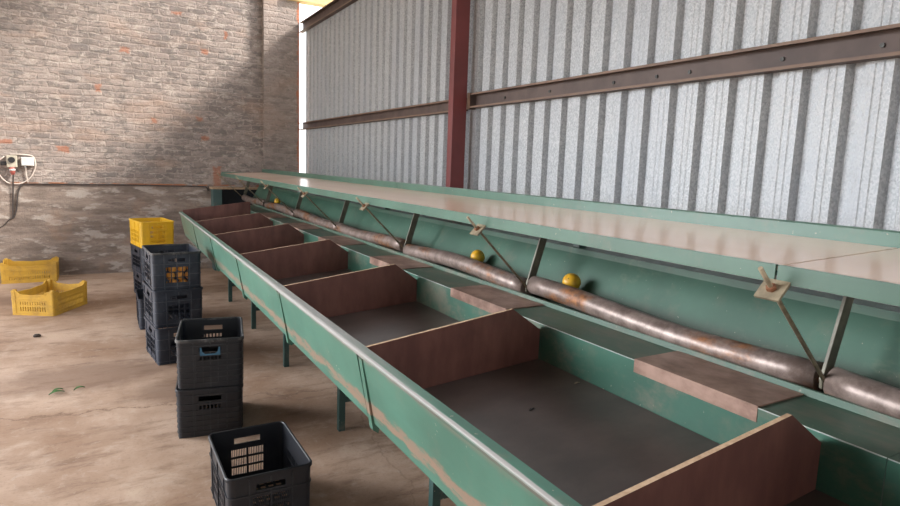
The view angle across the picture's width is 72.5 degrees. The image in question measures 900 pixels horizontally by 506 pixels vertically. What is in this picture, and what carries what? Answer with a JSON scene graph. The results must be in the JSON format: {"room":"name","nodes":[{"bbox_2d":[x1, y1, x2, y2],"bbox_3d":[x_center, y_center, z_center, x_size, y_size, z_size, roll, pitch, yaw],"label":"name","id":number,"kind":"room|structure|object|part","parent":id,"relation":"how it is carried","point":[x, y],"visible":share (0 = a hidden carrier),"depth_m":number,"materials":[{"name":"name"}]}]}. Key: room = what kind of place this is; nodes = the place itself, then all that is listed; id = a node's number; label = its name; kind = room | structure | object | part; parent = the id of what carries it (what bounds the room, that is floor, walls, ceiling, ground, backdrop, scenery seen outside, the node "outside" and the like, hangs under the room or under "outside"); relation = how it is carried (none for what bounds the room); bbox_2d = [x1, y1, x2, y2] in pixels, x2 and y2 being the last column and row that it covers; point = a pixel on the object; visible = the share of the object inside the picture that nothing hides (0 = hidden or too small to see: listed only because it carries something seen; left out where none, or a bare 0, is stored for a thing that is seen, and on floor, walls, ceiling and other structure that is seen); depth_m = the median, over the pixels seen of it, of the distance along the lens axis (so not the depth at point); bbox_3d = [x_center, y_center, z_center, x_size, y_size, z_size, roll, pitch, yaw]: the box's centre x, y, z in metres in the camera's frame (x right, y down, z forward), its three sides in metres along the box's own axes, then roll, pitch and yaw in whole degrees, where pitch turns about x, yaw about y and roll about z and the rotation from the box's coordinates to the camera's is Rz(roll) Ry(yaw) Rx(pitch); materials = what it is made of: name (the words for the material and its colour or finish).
{"room":"processing plant","nodes":[
{"label":"processing plant","id":0,"kind":"room"},
{"bbox_2d":[0,0,262,277],"bbox_3d":[-5.155,-2.688,7.657,6.472,6.000,0.230,-3,9,-29],"label":"wall","id":1,"kind":"structure","parent":0,"point":[139,92],"depth_m":8.13,"materials":[{"name":"brick"}]},
{"bbox_2d":[0,155,17,174],"bbox_3d":[-5.438,-1.086,7.572,0.170,0.237,0.088,-3,9,-29],"label":"wall socket","id":2,"kind":"object","parent":1,"relation":"attached to","point":[11,162],"visible":1,"depth_m":7.56,"materials":[{"name":"beige plastic"}]},
{"bbox_2d":[8,157,14,162],"bbox_3d":[-5.389,-1.145,7.548,0.072,0.072,0.014,-3,9,-29],"label":"socket","id":3,"kind":"object","parent":2,"relation":"attached to","point":[10,159],"depth_m":7.54,"materials":[{"name":"grey plastic"}]},
{"bbox_2d":[0,154,35,183],"bbox_3d":[-5.400,-1.044,7.637,0.433,0.382,0.015,-3,9,-29],"label":"cable","id":4,"kind":"object","parent":1,"relation":"attached to","point":[10,154],"visible":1,"depth_m":7.67,"materials":[{"name":"white plastic"}]},
{"bbox_2d":[21,157,33,167],"bbox_3d":[-5.276,-1.129,7.672,0.131,0.133,0.062,-3,9,-29],"label":"junction box","id":5,"kind":"object","parent":1,"relation":"attached to","point":[25,161],"visible":1,"depth_m":7.65,"materials":[{"name":"white plastic"}]},
{"bbox_2d":[12,175,208,218],"bbox_3d":[-4.455,-0.744,8.202,2.328,0.557,0.049,-3,9,-29],"label":"power cable","id":6,"kind":"object","parent":1,"relation":"attached to","point":[13,213],"visible":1,"depth_m":7.81,"materials":[{"name":"black rubber"}]},
{"bbox_2d":[290,0,332,6],"bbox_3d":[-1.950,-3.715,9.049,0.900,0.120,0.180,-3,9,-29],"label":"beam","id":7,"kind":"structure","parent":1,"relation":"attached to","point":[318,3],"depth_m":8.99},
{"bbox_2d":[0,268,456,505],"bbox_3d":[-1.213,1.521,1.083,6.620,0.200,16.623,-3,9,-29],"label":"floor","id":8,"kind":"structure","parent":0,"point":[112,440],"depth_m":3.80,"materials":[{"name":"concrete"}]},
{"bbox_2d":[0,256,58,283],"bbox_3d":[-5.245,0.209,7.684,0.587,0.254,0.422,-3,9,-30],"label":"tray","id":9,"kind":"object","parent":8,"relation":"on","point":[11,272],"visible":0.98,"depth_m":7.57,"materials":[{"name":"yellow plastic"}]},
{"bbox_2d":[10,279,87,315],"bbox_3d":[-4.085,0.448,6.289,0.422,0.254,0.587,2,8,0],"label":"tray","id":10,"kind":"object","parent":8,"relation":"on","point":[49,296],"visible":1,"depth_m":6.12,"materials":[{"name":"yellow plastic"}]},
{"bbox_3d":[-4.269,0.399,6.550,0.030,0.242,0.030,2,8,0],"label":"corner post","id":11,"kind":"part","parent":10,"relation":"part of","materials":[{"name":"yellow plastic"}]},
{"bbox_2d":[135,289,177,329],"bbox_3d":[-2.818,0.526,5.929,0.368,0.290,0.504,-3,9,-29],"label":"crate","id":12,"kind":"object","parent":8,"relation":"on","point":[139,292],"visible":0.33,"depth_m":5.67,"materials":[{"name":"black plastic"}]},
{"bbox_2d":[132,268,175,291],"bbox_3d":[-3.420,0.336,7.110,0.368,0.290,0.504,-5,10,-39],"label":"crate","id":13,"kind":"object","parent":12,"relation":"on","point":[138,277],"visible":0.16,"depth_m":7.00,"materials":[{"name":"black plastic"}]},
{"bbox_2d":[130,243,174,273],"bbox_3d":[-3.420,0.049,7.069,0.368,0.290,0.504,-5,11,-41],"label":"crate","id":14,"kind":"object","parent":13,"relation":"on","point":[137,260],"visible":0.35,"depth_m":6.95,"materials":[{"name":"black plastic"}]},
{"bbox_2d":[129,217,173,247],"bbox_3d":[-3.407,-0.236,7.016,0.368,0.290,0.504,-5,11,-40],"label":"crate","id":15,"kind":"object","parent":14,"relation":"on","point":[162,230],"visible":0.93,"depth_m":6.87,"materials":[{"name":"yellow plastic"}]},
{"bbox_2d":[144,316,204,365],"bbox_3d":[-2.236,0.681,4.984,0.368,0.290,0.504,-4,10,-36],"label":"crate","id":16,"kind":"object","parent":8,"relation":"on","point":[161,342],"visible":0.54,"depth_m":4.74,"materials":[{"name":"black plastic"}]},
{"bbox_2d":[142,280,202,327],"bbox_3d":[-2.239,0.392,4.956,0.368,0.290,0.504,-4,10,-35],"label":"crate","id":17,"kind":"object","parent":16,"relation":"on","point":[188,301],"visible":0.88,"depth_m":4.78,"materials":[{"name":"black plastic"}]},
{"bbox_2d":[142,243,200,290],"bbox_3d":[-2.230,0.104,4.919,0.368,0.290,0.504,-3,10,-33],"label":"crate","id":18,"kind":"object","parent":17,"relation":"on","point":[155,263],"visible":0.98,"depth_m":4.75,"materials":[{"name":"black plastic"}]},
{"bbox_3d":[-2.144,0.235,4.758,0.066,0.065,0.067,-3,9,-29],"label":"orange","id":19,"kind":"object","parent":18,"relation":"in","visible":0},
{"bbox_2d":[166,273,174,279],"bbox_3d":[-2.158,0.177,4.740,0.065,0.067,0.067,-3,9,-29],"label":"orange","id":20,"kind":"object","parent":19,"relation":"on","point":[167,274],"visible":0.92,"depth_m":4.72,"materials":[{"name":"orange food"}]},
{"bbox_2d":[167,267,176,271],"bbox_3d":[-2.144,0.117,4.739,0.068,0.067,0.068,-3,9,-29],"label":"orange","id":21,"kind":"object","parent":20,"relation":"on","point":[174,269],"visible":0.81,"depth_m":4.72,"materials":[{"name":"orange food"}]},
{"bbox_3d":[-2.088,0.232,4.797,0.062,0.064,0.064,-3,9,-29],"label":"orange","id":22,"kind":"object","parent":18,"relation":"in","visible":0},
{"bbox_2d":[176,272,183,278],"bbox_3d":[-2.100,0.173,4.777,0.062,0.065,0.065,-3,9,-29],"label":"orange","id":23,"kind":"object","parent":22,"relation":"on","point":[179,273],"visible":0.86,"depth_m":4.75,"materials":[{"name":"orange food"}]},
{"bbox_2d":[175,379,242,438],"bbox_3d":[-1.466,0.881,3.768,0.368,0.290,0.504,-1,9,-20],"label":"crate","id":24,"kind":"object","parent":8,"relation":"on","point":[193,420],"visible":0.67,"depth_m":3.54,"materials":[{"name":"black plastic"}]},
{"bbox_2d":[175,317,243,389],"bbox_3d":[-1.448,0.595,3.729,0.368,0.290,0.504,-1,9,-20],"label":"crate","id":25,"kind":"object","parent":24,"relation":"on","point":[217,361],"visible":1,"depth_m":3.53,"materials":[{"name":"black plastic"}]},
{"bbox_2d":[209,187,260,270],"bbox_3d":[-3.070,-0.362,8.929,0.753,1.182,0.245,-3,9,-29],"label":"machine","id":26,"kind":"object","parent":8,"relation":"on","point":[219,195],"visible":0.27,"depth_m":8.87,"materials":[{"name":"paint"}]},
{"bbox_3d":[-3.336,-0.339,8.793,0.115,1.155,0.225,-3,9,-29],"label":"panel","id":27,"kind":"part","parent":26,"relation":"part of","materials":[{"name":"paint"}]},
{"bbox_3d":[-3.089,-0.366,9.045,0.563,1.155,0.015,-3,9,-29],"label":"panel","id":28,"kind":"part","parent":26,"relation":"part of","materials":[{"name":"metal"}]},
{"bbox_2d":[208,421,311,505],"bbox_3d":[-0.884,1.035,2.835,0.368,0.290,0.504,-3,9,-30],"label":"crate","id":29,"kind":"object","parent":8,"relation":"on","point":[285,460],"visible":1,"depth_m":2.89,"materials":[{"name":"black plastic"}]},
{"bbox_2d":[446,0,469,221],"bbox_3d":[0.093,-2.107,4.870,0.130,6.000,0.076,-3,9,-29],"label":"column","id":30,"kind":"structure","parent":8,"relation":"on","point":[460,16],"depth_m":4.95,"materials":[{"name":"red metal"}]},
{"bbox_2d":[179,202,899,505],"bbox_3d":[-0.856,0.437,4.128,1.106,1.110,8.472,-3,9,-29],"label":"table","id":31,"kind":"object","parent":8,"relation":"on","point":[451,365],"visible":0.96,"depth_m":1.92,"materials":[{"name":"green paint"},{"name":"dark green paint"},{"name":"wood"}]},
{"bbox_3d":[-2.649,-0.245,6.234,0.068,0.251,1.054,-3,9,-29],"label":"panel","id":32,"kind":"part","parent":31,"relation":"part of","materials":[{"name":"green paint"}]},
{"bbox_3d":[-2.123,-0.094,5.304,0.068,0.251,1.054,-3,9,-29],"label":"panel","id":33,"kind":"part","parent":31,"relation":"part of","materials":[{"name":"green paint"}]},
{"bbox_3d":[-1.845,0.016,4.819,0.070,0.264,0.030,-3,9,-29],"label":"joint plate","id":34,"kind":"part","parent":31,"relation":"part of","materials":[{"name":"green paint"}]},
{"bbox_3d":[-1.597,0.057,4.373,0.068,0.251,1.054,-3,9,-29],"label":"panel","id":35,"kind":"part","parent":31,"relation":"part of","materials":[{"name":"green paint"}]},
{"bbox_3d":[-2.455,0.145,6.848,0.038,0.809,0.038,-3,9,-29],"label":"leg","id":36,"kind":"part","parent":31,"relation":"part of","materials":[{"name":"green paint"}]},
{"bbox_3d":[-1.319,0.167,3.888,0.070,0.264,0.030,-3,9,-29],"label":"joint plate","id":37,"kind":"part","parent":31,"relation":"part of","materials":[{"name":"green paint"}]},
{"bbox_3d":[-1.852,0.318,5.781,0.038,0.809,0.038,-3,9,-29],"label":"leg","id":38,"kind":"part","parent":31,"relation":"part of","materials":[{"name":"green paint"}]},
{"bbox_3d":[-1.070,0.209,3.442,0.068,0.251,1.054,-3,9,-29],"label":"panel","id":39,"kind":"part","parent":31,"relation":"part of","materials":[{"name":"green paint"}]},
{"bbox_3d":[-0.793,0.318,2.957,0.070,0.264,0.030,-3,9,-29],"label":"joint plate","id":40,"kind":"part","parent":31,"relation":"part of","materials":[{"name":"green paint"}]},
{"bbox_3d":[-1.269,0.486,4.750,0.038,0.809,0.038,-3,9,-29],"label":"leg","id":41,"kind":"part","parent":31,"relation":"part of","materials":[{"name":"green paint"}]},
{"bbox_3d":[-0.544,0.360,2.511,0.068,0.251,1.054,-3,9,-29],"label":"panel","id":42,"kind":"part","parent":31,"relation":"part of","materials":[{"name":"green paint"}]},
{"bbox_3d":[-0.643,0.666,3.643,0.038,0.809,0.038,-3,9,-29],"label":"leg","id":43,"kind":"part","parent":31,"relation":"part of","materials":[{"name":"green paint"}]},
{"bbox_3d":[-0.267,0.469,2.026,0.070,0.264,0.030,-3,9,-29],"label":"joint plate","id":44,"kind":"part","parent":31,"relation":"part of","materials":[{"name":"green paint"}]},
{"bbox_3d":[-1.087,0.089,3.419,0.040,0.018,7.572,-3,9,-29],"label":"rail","id":45,"kind":"part","parent":31,"relation":"part of","materials":[{"name":"metal"}]},
{"bbox_3d":[-0.059,0.834,2.610,0.038,0.809,0.038,-3,9,-29],"label":"leg","id":46,"kind":"part","parent":31,"relation":"part of","materials":[{"name":"green paint"}]},
{"bbox_3d":[-0.018,0.511,1.580,0.068,0.251,1.054,-3,9,-29],"label":"panel","id":47,"kind":"part","parent":31,"relation":"part of","materials":[{"name":"green paint"}]},
{"bbox_2d":[217,169,899,418],"bbox_3d":[-0.708,0.179,4.751,0.682,1.455,9.434,-3,9,-29],"label":"conveyor","id":48,"kind":"object","parent":8,"relation":"on","point":[845,347],"visible":0.88,"depth_m":2.21,"materials":[{"name":"metal"}]},
{"bbox_3d":[-2.848,-0.929,8.634,0.136,0.352,0.010,-3,9,-29],"label":"hanger arm","id":49,"kind":"part","parent":48,"relation":"part of","materials":[{"name":"green metal"}]},
{"bbox_3d":[-2.383,-0.743,7.335,0.348,0.342,0.012,-3,9,-29],"label":"tension rod","id":50,"kind":"part","parent":48,"relation":"part of","materials":[{"name":"gold metal"}]},
{"bbox_3d":[-2.185,-0.739,7.462,0.136,0.352,0.010,-3,9,-29],"label":"hanger arm","id":51,"kind":"part","parent":48,"relation":"part of","materials":[{"name":"green metal"}]},
{"bbox_3d":[-1.735,-0.557,6.189,0.348,0.342,0.012,-3,9,-29],"label":"tension rod","id":52,"kind":"part","parent":48,"relation":"part of","materials":[{"name":"gold metal"}]},
{"bbox_3d":[-1.537,-0.552,6.316,0.136,0.352,0.010,-3,9,-29],"label":"hanger arm","id":53,"kind":"part","parent":48,"relation":"part of","materials":[{"name":"green metal"}]},
{"bbox_3d":[-1.077,-0.368,5.026,0.348,0.342,0.012,-3,9,-29],"label":"tension rod","id":54,"kind":"part","parent":48,"relation":"part of","materials":[{"name":"gold metal"}]},
{"bbox_3d":[-1.546,-0.845,6.833,0.037,0.075,4.717,-3,9,-29],"label":"rail","id":55,"kind":"part","parent":48,"relation":"part of","materials":[{"name":"metal"}]},
{"bbox_3d":[-0.879,-0.363,5.152,0.136,0.352,0.010,-3,9,-29],"label":"hanger arm","id":56,"kind":"part","parent":48,"relation":"part of","materials":[{"name":"green metal"}]},
{"bbox_3d":[-0.531,-0.289,3.821,0.047,0.047,0.064,-3,9,-29],"label":"rod plate","id":57,"kind":"part","parent":48,"relation":"part of","materials":[{"name":"beige metal"}]},
{"bbox_3d":[-0.436,-0.184,3.892,0.348,0.342,0.012,-3,9,-29],"label":"tension rod","id":58,"kind":"part","parent":48,"relation":"part of","materials":[{"name":"gold metal"}]},
{"bbox_3d":[-0.238,-0.179,4.019,0.136,0.352,0.010,-3,9,-29],"label":"hanger arm","id":59,"kind":"part","parent":48,"relation":"part of","materials":[{"name":"green metal"}]},
{"bbox_2d":[471,250,484,261],"bbox_3d":[0.153,0.022,3.403,0.081,0.081,0.079,-3,9,-29],"label":"orange","id":60,"kind":"object","parent":48,"relation":"on","point":[478,255],"visible":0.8,"depth_m":3.37,"materials":[{"name":"food"}]},
{"bbox_3d":[0.121,-0.101,2.666,0.047,0.047,0.064,-3,9,-29],"label":"rod plate","id":61,"kind":"part","parent":48,"relation":"part of","materials":[{"name":"beige metal"}]},
{"bbox_3d":[0.217,0.004,2.737,0.348,0.342,0.012,-3,9,-29],"label":"tension rod","id":62,"kind":"part","parent":48,"relation":"part of","materials":[{"name":"gold metal"}]},
{"bbox_3d":[-1.193,-0.526,5.054,0.028,0.044,8.217,-3,9,-29],"label":"rail","id":63,"kind":"part","parent":48,"relation":"part of","materials":[{"name":"metal"}]},
{"bbox_3d":[0.414,0.009,2.864,0.136,0.352,0.010,-3,9,-29],"label":"hanger arm","id":64,"kind":"part","parent":48,"relation":"part of","materials":[{"name":"green metal"}]},
{"bbox_2d":[562,273,580,287],"bbox_3d":[0.538,0.130,2.721,0.080,0.080,0.081,-3,9,-29],"label":"orange","id":65,"kind":"object","parent":48,"relation":"on","point":[571,279],"visible":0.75,"depth_m":2.69,"materials":[{"name":"food"}]},
{"bbox_3d":[0.750,-0.185,2.772,0.037,0.075,4.700,-3,9,-29],"label":"rail","id":66,"kind":"part","parent":48,"relation":"part of","materials":[{"name":"metal"}]},
{"bbox_3d":[0.784,0.089,1.494,0.047,0.047,0.064,-3,9,-29],"label":"rod plate","id":67,"kind":"part","parent":48,"relation":"part of","materials":[{"name":"beige metal"}]},
{"bbox_3d":[0.880,0.194,1.565,0.348,0.342,0.012,-3,9,-29],"label":"tension rod","id":68,"kind":"part","parent":48,"relation":"part of","materials":[{"name":"gold metal"}]},
{"bbox_3d":[1.077,0.199,1.691,0.136,0.352,0.010,-3,9,-29],"label":"hanger arm","id":69,"kind":"part","parent":48,"relation":"part of","materials":[{"name":"green metal"}]},
{"bbox_3d":[1.103,0.134,0.992,0.028,0.044,1.197,-3,9,-29],"label":"rail","id":70,"kind":"part","parent":48,"relation":"part of","materials":[{"name":"metal"}]},
{"bbox_2d":[262,0,298,190],"bbox_3d":[-2.470,-2.781,8.965,0.509,6.000,0.125,-3,9,-29],"label":"pillar","id":71,"kind":"structure","parent":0,"point":[280,18],"depth_m":8.95,"materials":[{"name":"brick"}]},
{"bbox_2d":[306,0,899,306],"bbox_3d":[1.317,-0.588,3.097,0.037,3.540,14.220,-3,9,-29],"label":"wall","id":72,"kind":"structure","parent":0,"point":[821,144],"depth_m":3.58,"materials":[{"name":"grey metal"}]},
{"bbox_2d":[299,0,357,32],"bbox_3d":[1.300,-2.318,2.887,0.061,0.140,14.360,-3,9,-29],"label":"trim","id":73,"kind":"structure","parent":72,"relation":"attached to","point":[335,6],"depth_m":8.12,"materials":[{"name":"metal"}]},
{"bbox_2d":[299,100,467,129],"bbox_3d":[-1.062,-1.570,7.179,0.061,0.105,4.870,-3,9,-29],"label":"trim","id":74,"kind":"structure","parent":72,"relation":"attached to","point":[439,107],"depth_m":6.55,"materials":[{"name":"brown metal"}]},
{"bbox_2d":[467,93,475,109],"bbox_3d":[0.174,-1.230,4.980,0.060,0.130,0.040,-3,9,-29],"label":"trim","id":75,"kind":"structure","parent":72,"relation":"attached to","point":[471,99],"depth_m":4.96,"materials":[{"name":"brown metal"}]},
{"bbox_2d":[470,23,899,107],"bbox_3d":[2.459,-0.577,0.949,0.061,0.116,9.400,-3,9,-29],"label":"beam","id":76,"kind":"structure","parent":72,"relation":"attached to","point":[881,42],"depth_m":2.97,"materials":[{"name":"metal"}]}
]}

